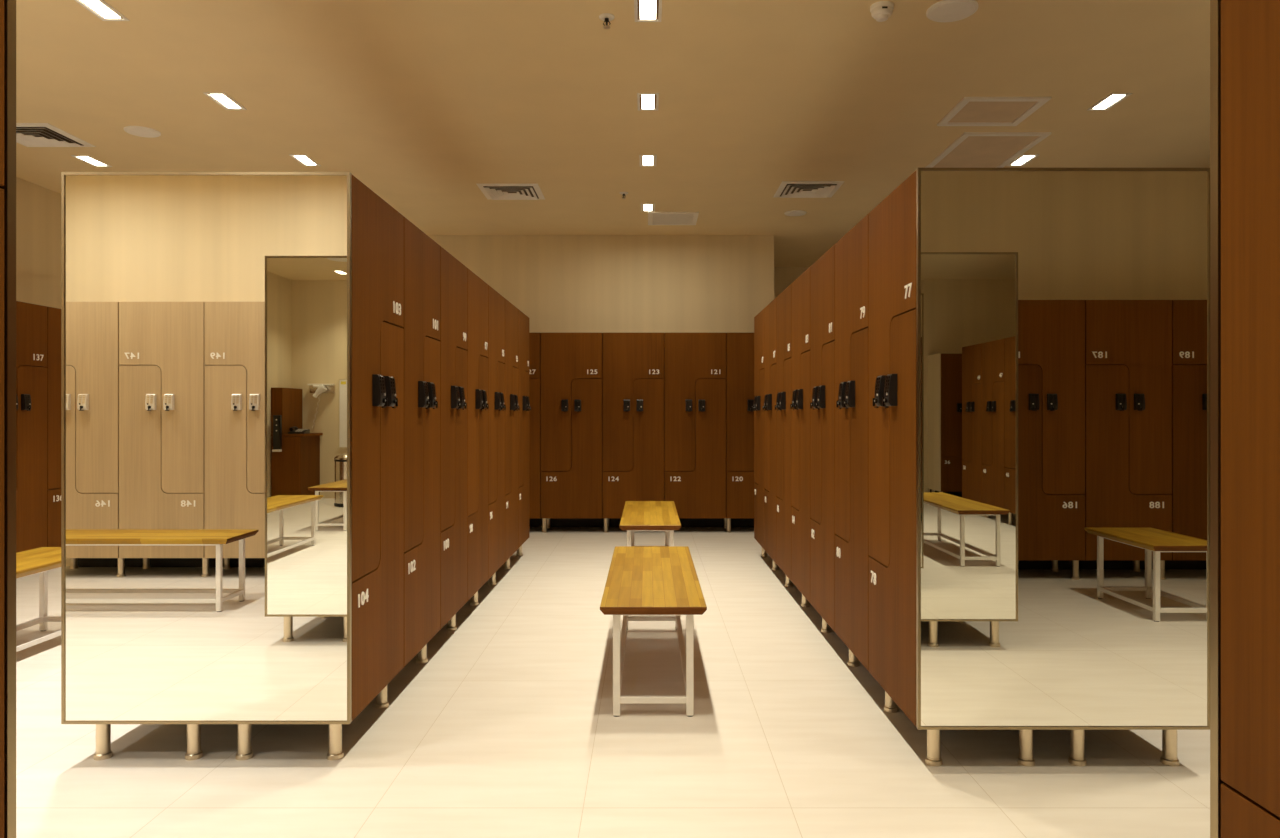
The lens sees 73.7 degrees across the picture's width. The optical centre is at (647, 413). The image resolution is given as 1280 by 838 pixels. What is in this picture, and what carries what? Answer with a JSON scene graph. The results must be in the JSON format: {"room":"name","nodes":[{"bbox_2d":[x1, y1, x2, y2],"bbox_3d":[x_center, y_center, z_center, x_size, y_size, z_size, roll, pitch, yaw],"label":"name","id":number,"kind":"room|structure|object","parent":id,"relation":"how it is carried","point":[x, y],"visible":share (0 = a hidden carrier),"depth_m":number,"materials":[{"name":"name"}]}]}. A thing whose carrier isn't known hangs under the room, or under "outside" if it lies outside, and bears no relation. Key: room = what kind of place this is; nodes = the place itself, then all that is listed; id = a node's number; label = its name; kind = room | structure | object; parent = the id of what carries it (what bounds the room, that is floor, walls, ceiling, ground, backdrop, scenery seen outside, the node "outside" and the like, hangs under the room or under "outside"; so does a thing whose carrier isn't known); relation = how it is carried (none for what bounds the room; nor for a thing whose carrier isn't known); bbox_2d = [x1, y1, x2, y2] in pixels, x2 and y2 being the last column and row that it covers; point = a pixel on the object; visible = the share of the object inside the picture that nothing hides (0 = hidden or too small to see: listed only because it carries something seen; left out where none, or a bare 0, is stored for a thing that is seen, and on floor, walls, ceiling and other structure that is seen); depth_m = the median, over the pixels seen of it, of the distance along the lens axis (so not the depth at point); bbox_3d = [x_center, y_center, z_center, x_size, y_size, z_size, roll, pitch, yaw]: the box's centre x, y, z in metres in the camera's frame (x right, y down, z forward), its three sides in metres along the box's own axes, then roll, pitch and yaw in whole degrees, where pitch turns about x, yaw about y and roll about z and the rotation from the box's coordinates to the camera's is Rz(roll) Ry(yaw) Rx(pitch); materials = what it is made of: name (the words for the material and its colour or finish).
{"room":"changing room","nodes":[
{"label":"changing room","id":0,"kind":"room"},
{"bbox_2d":[16,177,60,308],"bbox_3d":[-4.940,-0.338,3.917,0.120,2.984,9.633,0,0,0],"label":"wall","id":1,"kind":"structure","parent":0,"point":[38,208],"depth_m":6.83,"materials":[{"name":"paint"}]},
{"bbox_2d":[428,235,773,332],"bbox_3d":[-1.855,-0.338,8.793,6.290,2.984,0.120,0,0,0],"label":"wall","id":2,"kind":"structure","parent":0,"point":[562,283],"depth_m":8.73,"materials":[{"name":"paint"}]},
{"bbox_2d":[529,518,753,526],"bbox_3d":[-0.490,1.083,8.723,3.560,0.142,0.020,0,0,0],"label":"baseboard","id":3,"kind":"structure","parent":2,"relation":"attached to","point":[533,522],"depth_m":8.71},
{"bbox_2d":[16,0,1209,266],"bbox_3d":[0.075,-1.890,4.860,10.210,0.120,11.820,0,0,0],"label":"ceiling","id":4,"kind":"structure","parent":0,"point":[424,103],"depth_m":4.92,"materials":[{"name":"paint"}]},
{"bbox_2d":[16,123,95,146],"bbox_3d":[-4.010,-1.820,5.600,0.470,0.020,0.470,0,0,0],"label":"ceiling vent","id":5,"kind":"object","parent":4,"relation":"in","point":[27,134],"visible":0.84,"depth_m":5.62,"materials":[{"name":"white plastic"}]},
{"bbox_2d":[71,155,111,166],"bbox_3d":[-4.020,-1.828,6.170,0.124,0.004,0.270,0,0,0],"label":"recessed light","id":6,"kind":"object","parent":4,"relation":"in","point":[88,159],"visible":1,"depth_m":6.16,"materials":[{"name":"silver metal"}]},
{"bbox_2d":[75,156,106,165],"bbox_3d":[-4.020,-1.829,6.170,0.096,0.002,0.242,0,0,0],"label":"light panel","id":7,"kind":"object","parent":6,"relation":"on","point":[90,160],"depth_m":6.16,"materials":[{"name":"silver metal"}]},
{"bbox_2d":[75,0,129,20],"bbox_3d":[-2.470,-1.828,3.830,0.124,0.004,0.270,0,0,0],"label":"recessed light","id":8,"kind":"object","parent":4,"relation":"in","point":[101,9],"visible":1,"depth_m":3.86,"materials":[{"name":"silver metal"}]},
{"bbox_2d":[123,126,160,137],"bbox_3d":[-3.270,-1.823,5.520,0.210,0.014,0.210,0,0,0],"label":"ceiling speaker","id":9,"kind":"object","parent":4,"relation":"attached to","point":[140,131],"visible":1,"depth_m":5.49,"materials":[{"name":"white plastic"}]},
{"bbox_2d":[126,128,157,136],"bbox_3d":[-3.270,-1.819,5.520,0.180,0.005,0.180,0,0,14],"label":"grille","id":10,"kind":"object","parent":9,"relation":"attached to","point":[141,132],"depth_m":5.51,"materials":[{"name":"white plastic"}]},
{"bbox_2d":[203,92,246,109],"bbox_3d":[-2.470,-1.828,4.990,0.124,0.004,0.270,0,0,0],"label":"recessed light","id":11,"kind":"object","parent":4,"relation":"in","point":[223,99],"visible":1,"depth_m":4.98,"materials":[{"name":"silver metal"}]},
{"bbox_2d":[208,94,242,108],"bbox_3d":[-2.470,-1.829,4.990,0.096,0.002,0.242,0,0,0],"label":"light panel","id":12,"kind":"object","parent":11,"relation":"on","point":[224,100],"depth_m":4.99,"materials":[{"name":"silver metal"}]},
{"bbox_2d":[289,154,320,165],"bbox_3d":[-2.470,-1.828,6.150,0.124,0.004,0.270,0,0,0],"label":"recessed light","id":13,"kind":"object","parent":4,"relation":"in","point":[304,159],"visible":1,"depth_m":6.13,"materials":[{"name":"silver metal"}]},
{"bbox_2d":[476,184,544,199],"bbox_3d":[-1.120,-1.820,7.020,0.490,0.020,0.490,0,0,0],"label":"ceiling vent","id":14,"kind":"object","parent":4,"relation":"in","point":[491,191],"visible":1,"depth_m":6.99,"materials":[{"name":"white plastic"}]},
{"bbox_2d":[599,13,614,28],"bbox_3d":[-0.190,-1.804,3.930,0.072,0.051,0.072,0,0,0],"label":"sprinkler","id":15,"kind":"object","parent":4,"relation":"attached to","point":[606,17],"visible":1,"depth_m":3.92,"materials":[{"name":"silver metal"}]},
{"bbox_2d":[620,192,627,198],"bbox_3d":[-0.200,-1.804,7.060,0.072,0.051,0.072,0,0,0],"label":"sprinkler","id":16,"kind":"object","parent":4,"relation":"attached to","point":[623,194],"visible":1,"depth_m":7.05,"materials":[{"name":"silver metal"}]},
{"bbox_2d":[634,0,661,21],"bbox_3d":[0.000,-1.828,3.840,0.124,0.004,0.270,0,0,0],"label":"recessed light","id":17,"kind":"object","parent":4,"relation":"in","point":[644,10],"visible":1,"depth_m":3.87,"materials":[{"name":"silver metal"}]},
{"bbox_2d":[637,93,658,110],"bbox_3d":[0.000,-1.828,5.000,0.124,0.004,0.270,0,0,0],"label":"recessed light","id":18,"kind":"object","parent":4,"relation":"in","point":[645,101],"visible":1,"depth_m":4.99,"materials":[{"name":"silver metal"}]},
{"bbox_2d":[639,155,656,165],"bbox_3d":[0.000,-1.828,6.160,0.124,0.004,0.270,0,0,0],"label":"recessed light","id":19,"kind":"object","parent":4,"relation":"in","point":[644,160],"visible":1,"depth_m":6.15,"materials":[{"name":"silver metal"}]},
{"bbox_2d":[641,204,654,211],"bbox_3d":[0.000,-1.828,7.560,0.124,0.004,0.270,0,0,0],"label":"recessed light","id":20,"kind":"object","parent":4,"relation":"in","point":[644,207],"visible":1,"depth_m":7.57,"materials":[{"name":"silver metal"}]},
{"bbox_2d":[648,212,698,224],"bbox_3d":[0.230,-1.824,7.970,0.460,0.012,0.500,0,0,0],"label":"ceiling panel","id":21,"kind":"object","parent":4,"relation":"in","point":[654,218],"visible":1,"depth_m":7.95,"materials":[{"name":"white plastic"}]},
{"bbox_2d":[784,210,806,215],"bbox_3d":[1.340,-1.823,7.760,0.200,0.014,0.200,0,0,0],"label":"ceiling speaker","id":22,"kind":"object","parent":4,"relation":"attached to","point":[792,212],"visible":1,"depth_m":7.73,"materials":[{"name":"white plastic"}]},
{"bbox_2d":[786,212,804,215],"bbox_3d":[1.340,-1.819,7.760,0.172,0.005,0.172,0,0,-41],"label":"grille","id":23,"kind":"object","parent":22,"relation":"attached to","point":[787,213],"depth_m":7.74,"materials":[{"name":"white plastic"}]},
{"bbox_2d":[773,181,844,197],"bbox_3d":[1.300,-1.820,6.950,0.490,0.020,0.490,0,0,0],"label":"ceiling vent","id":24,"kind":"object","parent":4,"relation":"in","point":[787,189],"visible":1,"depth_m":6.91,"materials":[{"name":"white plastic"}]},
{"bbox_2d":[870,1,893,21],"bbox_3d":[1.050,-1.799,3.830,0.104,0.062,0.104,0,0,0],"label":"smoke detector","id":25,"kind":"object","parent":4,"relation":"attached to","point":[881,11],"visible":1,"depth_m":3.80,"materials":[{"name":"white plastic"}]},
{"bbox_2d":[926,0,977,21],"bbox_3d":[1.375,-1.823,3.860,0.224,0.014,0.224,0,0,0],"label":"ceiling speaker","id":26,"kind":"object","parent":4,"relation":"attached to","point":[944,10],"visible":1,"depth_m":3.84,"materials":[{"name":"white plastic"}]},
{"bbox_2d":[925,132,1051,167],"bbox_3d":[2.337,-1.824,6.020,0.565,0.012,0.960,0,0,0],"label":"ceiling panel","id":27,"kind":"object","parent":4,"relation":"attached to","point":[971,149],"visible":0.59,"depth_m":5.89,"materials":[{"name":"white plastic"}]},
{"bbox_2d":[937,97,1050,125],"bbox_3d":[2.075,-1.824,5.155,0.500,0.012,0.470,0,0,0],"label":"ceiling panel","id":28,"kind":"object","parent":4,"relation":"attached to","point":[970,111],"visible":1,"depth_m":5.14,"materials":[{"name":"white plastic"}]},
{"bbox_2d":[1006,154,1039,165],"bbox_3d":[2.700,-1.828,6.150,0.124,0.004,0.270,0,0,0],"label":"recessed light","id":29,"kind":"object","parent":4,"relation":"in","point":[1023,159],"visible":1,"depth_m":6.13,"materials":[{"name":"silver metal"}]},
{"bbox_2d":[1086,93,1131,110],"bbox_3d":[2.700,-1.828,5.000,0.124,0.004,0.270,0,0,0],"label":"recessed light","id":30,"kind":"object","parent":4,"relation":"in","point":[1112,99],"visible":1,"depth_m":4.99,"materials":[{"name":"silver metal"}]},
{"bbox_2d":[16,527,1209,837],"bbox_3d":[0.075,1.214,4.860,10.210,0.120,11.820,0,0,0],"label":"floor","id":31,"kind":"structure","parent":0,"point":[508,728],"depth_m":2.92,"materials":[{"name":"tile"}]},
{"bbox_2d":[0,0,3,837],"bbox_3d":[-1.184,0.182,0.994,0.512,1.943,0.599,0,0,0],"label":"locker","id":32,"kind":"object","parent":31,"relation":"on","point":[1,1],"visible":1,"depth_m":1.28,"materials":[{"name":"brown wood"}]},
{"bbox_2d":[0,0,15,837],"bbox_3d":[-1.442,0.111,1.304,0.940,1.800,0.018,0,0,0],"label":"mirror","id":33,"kind":"object","parent":32,"relation":"attached to","point":[9,187],"visible":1,"depth_m":1.30,"materials":[{"name":"clear glass"}]},
{"bbox_2d":[16,301,46,552],"bbox_3d":[-4.612,0.182,5.955,0.512,1.943,0.599,0,0,0],"label":"locker","id":34,"kind":"object","parent":31,"relation":"on","point":[31,319],"visible":0.58,"depth_m":6.08,"materials":[{"name":"brown wood"}]},
{"bbox_2d":[16,547,60,651],"bbox_3d":[-3.080,0.937,3.895,0.400,0.434,1.450,0,0,0],"label":"bench","id":35,"kind":"object","parent":31,"relation":"on","point":[41,560],"visible":0.43,"depth_m":4.31,"materials":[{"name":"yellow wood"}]},
{"bbox_2d":[45,307,60,546],"bbox_3d":[-4.612,0.182,6.555,0.512,1.943,0.599,0,0,0],"label":"locker","id":36,"kind":"object","parent":31,"relation":"on","point":[53,367],"visible":0.28,"depth_m":6.32,"materials":[{"name":"brown wood"}]},
{"bbox_2d":[93,724,202,759],"bbox_3d":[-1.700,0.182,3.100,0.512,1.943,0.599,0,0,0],"label":"locker legs","id":37,"kind":"object","parent":31,"relation":"on","point":[103,731],"visible":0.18,"depth_m":2.85,"materials":[{"name":"metal"}]},
{"bbox_2d":[235,175,403,759],"bbox_3d":[-1.184,0.182,3.100,0.512,1.943,0.599,0,0,0],"label":"locker","id":38,"kind":"object","parent":31,"relation":"on","point":[377,227],"visible":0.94,"depth_m":3.06,"materials":[{"name":"brown wood"}]},
{"bbox_2d":[61,172,351,723],"bbox_3d":[-1.442,0.111,2.790,0.940,1.800,0.018,0,0,0],"label":"mirror","id":39,"kind":"object","parent":38,"relation":"attached to","point":[206,317],"visible":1,"depth_m":2.79,"materials":[{"name":"clear glass"}]},
{"bbox_2d":[400,217,439,666],"bbox_3d":[-1.184,0.182,3.700,0.512,1.943,0.599,0,0,0],"label":"locker","id":40,"kind":"object","parent":31,"relation":"on","point":[421,327],"visible":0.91,"depth_m":3.65,"materials":[{"name":"brown wood"}]},
{"bbox_2d":[437,246,467,630],"bbox_3d":[-1.184,0.182,4.301,0.512,1.943,0.599,0,0,0],"label":"locker","id":41,"kind":"object","parent":31,"relation":"on","point":[453,340],"visible":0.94,"depth_m":4.26,"materials":[{"name":"brown wood"}]},
{"bbox_2d":[466,269,488,604],"bbox_3d":[-1.184,0.182,4.901,0.512,1.943,0.599,0,0,0],"label":"locker","id":42,"kind":"object","parent":31,"relation":"on","point":[478,406],"visible":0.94,"depth_m":4.84,"materials":[{"name":"brown wood"}]},
{"bbox_2d":[486,285,505,584],"bbox_3d":[-1.184,0.182,5.500,0.512,1.943,0.599,0,0,0],"label":"locker","id":43,"kind":"object","parent":31,"relation":"on","point":[496,302],"visible":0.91,"depth_m":5.47,"materials":[{"name":"brown wood"}]},
{"bbox_2d":[503,299,519,568],"bbox_3d":[-1.184,0.182,6.101,0.512,1.943,0.599,0,0,0],"label":"locker","id":44,"kind":"object","parent":31,"relation":"on","point":[511,312],"visible":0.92,"depth_m":6.08,"materials":[{"name":"brown wood"}]},
{"bbox_2d":[516,309,530,555],"bbox_3d":[-1.184,0.182,6.700,0.512,1.943,0.599,0,0,0],"label":"locker","id":45,"kind":"object","parent":31,"relation":"on","point":[523,320],"visible":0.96,"depth_m":6.66,"materials":[{"name":"brown wood"}]},
{"bbox_2d":[529,333,540,517],"bbox_3d":[-1.342,0.182,8.472,0.599,1.943,0.512,0,0,0],"label":"locker","id":46,"kind":"object","parent":31,"relation":"on","point":[534,338],"visible":0.11,"depth_m":8.26,"materials":[{"name":"brown wood"}]},
{"bbox_2d":[541,333,602,531],"bbox_3d":[-0.742,0.182,8.472,0.599,1.943,0.512,0,0,0],"label":"locker","id":47,"kind":"object","parent":31,"relation":"on","point":[571,363],"visible":1,"depth_m":8.26,"materials":[{"name":"brown wood"}]},
{"bbox_2d":[603,333,663,531],"bbox_3d":[-0.142,0.182,8.472,0.599,1.943,0.512,0,0,0],"label":"locker","id":48,"kind":"object","parent":31,"relation":"on","point":[633,363],"visible":1,"depth_m":8.26,"materials":[{"name":"brown wood"}]},
{"bbox_2d":[619,501,680,545],"bbox_3d":[0.015,0.937,6.290,0.400,0.434,1.540,0,0,0],"label":"bench","id":49,"kind":"object","parent":31,"relation":"on","point":[637,515],"visible":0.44,"depth_m":5.94,"materials":[{"name":"yellow wood"}]},
{"bbox_2d":[600,546,706,716],"bbox_3d":[0.020,0.937,3.915,0.400,0.434,1.450,0,0,0],"label":"bench","id":50,"kind":"object","parent":31,"relation":"on","point":[644,583],"visible":1,"depth_m":3.48,"materials":[{"name":"yellow wood"}]},
{"bbox_2d":[664,333,725,531],"bbox_3d":[0.458,0.182,8.472,0.599,1.943,0.512,0,0,0],"label":"locker","id":51,"kind":"object","parent":31,"relation":"on","point":[694,363],"visible":0.86,"depth_m":8.26,"materials":[{"name":"brown wood"}]},
{"bbox_2d":[723,333,754,531],"bbox_3d":[1.058,0.182,8.472,0.599,1.943,0.512,0,0,0],"label":"locker","id":52,"kind":"object","parent":31,"relation":"on","point":[740,482],"visible":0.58,"depth_m":8.26,"materials":[{"name":"brown wood"}]},
{"bbox_2d":[752,309,767,556],"bbox_3d":[1.077,0.182,6.652,0.512,1.943,0.599,0,0,0],"label":"locker","id":53,"kind":"object","parent":31,"relation":"on","point":[759,488],"visible":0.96,"depth_m":6.62,"materials":[{"name":"brown wood"}]},
{"bbox_2d":[763,298,778,569],"bbox_3d":[1.077,0.182,6.053,0.512,1.943,0.599,0,0,0],"label":"locker","id":54,"kind":"object","parent":31,"relation":"on","point":[770,496],"visible":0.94,"depth_m":6.03,"materials":[{"name":"brown wood"}]},
{"bbox_2d":[775,284,792,586],"bbox_3d":[1.077,0.182,5.452,0.512,1.943,0.599,0,0,0],"label":"locker","id":55,"kind":"object","parent":31,"relation":"on","point":[783,300],"visible":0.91,"depth_m":5.45,"materials":[{"name":"brown wood"}]},
{"bbox_2d":[790,267,811,606],"bbox_3d":[1.077,0.182,4.853,0.512,1.943,0.599,0,0,0],"label":"locker","id":56,"kind":"object","parent":31,"relation":"on","point":[800,288],"visible":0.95,"depth_m":4.84,"materials":[{"name":"brown wood"}]},
{"bbox_2d":[810,244,836,632],"bbox_3d":[1.077,0.182,4.253,0.512,1.943,0.599,0,0,0],"label":"locker","id":57,"kind":"object","parent":31,"relation":"on","point":[822,272],"visible":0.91,"depth_m":4.23,"materials":[{"name":"brown wood"}]},
{"bbox_2d":[835,214,869,670],"bbox_3d":[1.077,0.182,3.652,0.512,1.943,0.599,0,0,0],"label":"locker","id":58,"kind":"object","parent":31,"relation":"on","point":[852,555],"visible":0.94,"depth_m":3.60,"materials":[{"name":"brown wood"}]},
{"bbox_2d":[869,171,1034,765],"bbox_3d":[1.077,0.182,3.053,0.512,1.943,0.599,0,0,0],"label":"locker","id":59,"kind":"object","parent":31,"relation":"on","point":[892,223],"visible":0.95,"depth_m":3.01,"materials":[{"name":"brown wood"}]},
{"bbox_2d":[916,168,1209,729],"bbox_3d":[1.335,0.111,2.742,0.940,1.800,0.018,0,0,0],"label":"mirror","id":60,"kind":"object","parent":59,"relation":"attached to","point":[1063,314],"visible":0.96,"depth_m":2.74,"materials":[{"name":"clear glass"}]},
{"bbox_2d":[1068,730,1179,765],"bbox_3d":[1.593,0.182,3.053,0.512,1.943,0.599,0,0,0],"label":"locker","id":61,"kind":"object","parent":31,"relation":"on","point":[1169,757],"visible":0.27,"depth_m":2.80,"materials":[{"name":"metal"}]},
{"bbox_2d":[1221,0,1279,837],"bbox_3d":[1.077,0.182,0.994,0.512,1.943,0.599,0,0,0],"label":"wall panel","id":62,"kind":"object","parent":31,"relation":"on","point":[1250,29],"visible":1,"depth_m":1.23,"materials":[{"name":"brown wood"}]},
{"bbox_2d":[1210,0,1225,837],"bbox_3d":[1.335,0.111,1.304,0.940,1.800,0.018,0,0,0],"label":"mirror","id":63,"kind":"object","parent":62,"relation":"attached to","point":[1215,5],"visible":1,"depth_m":1.30,"materials":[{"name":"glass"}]},
{"bbox_2d":[640,95,655,108],"bbox_3d":[0.000,-1.829,5.000,0.096,0.002,0.242,0,0,0],"label":"light panel","id":64,"kind":"object","parent":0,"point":[646,101],"depth_m":5.00,"materials":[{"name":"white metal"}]},
{"bbox_2d":[774,267,808,298],"bbox_3d":[2.515,-0.338,10.680,2.690,2.984,0.120,0,0,0],"label":"wall","id":65,"kind":"structure","parent":0,"point":[783,276],"depth_m":10.62,"materials":[{"name":"paint"}]},
{"bbox_2d":[1092,95,1126,108],"bbox_3d":[2.700,-1.829,5.000,0.096,0.002,0.242,0,0,0],"label":"light panel","id":66,"kind":"object","parent":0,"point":[1109,101],"depth_m":4.99,"materials":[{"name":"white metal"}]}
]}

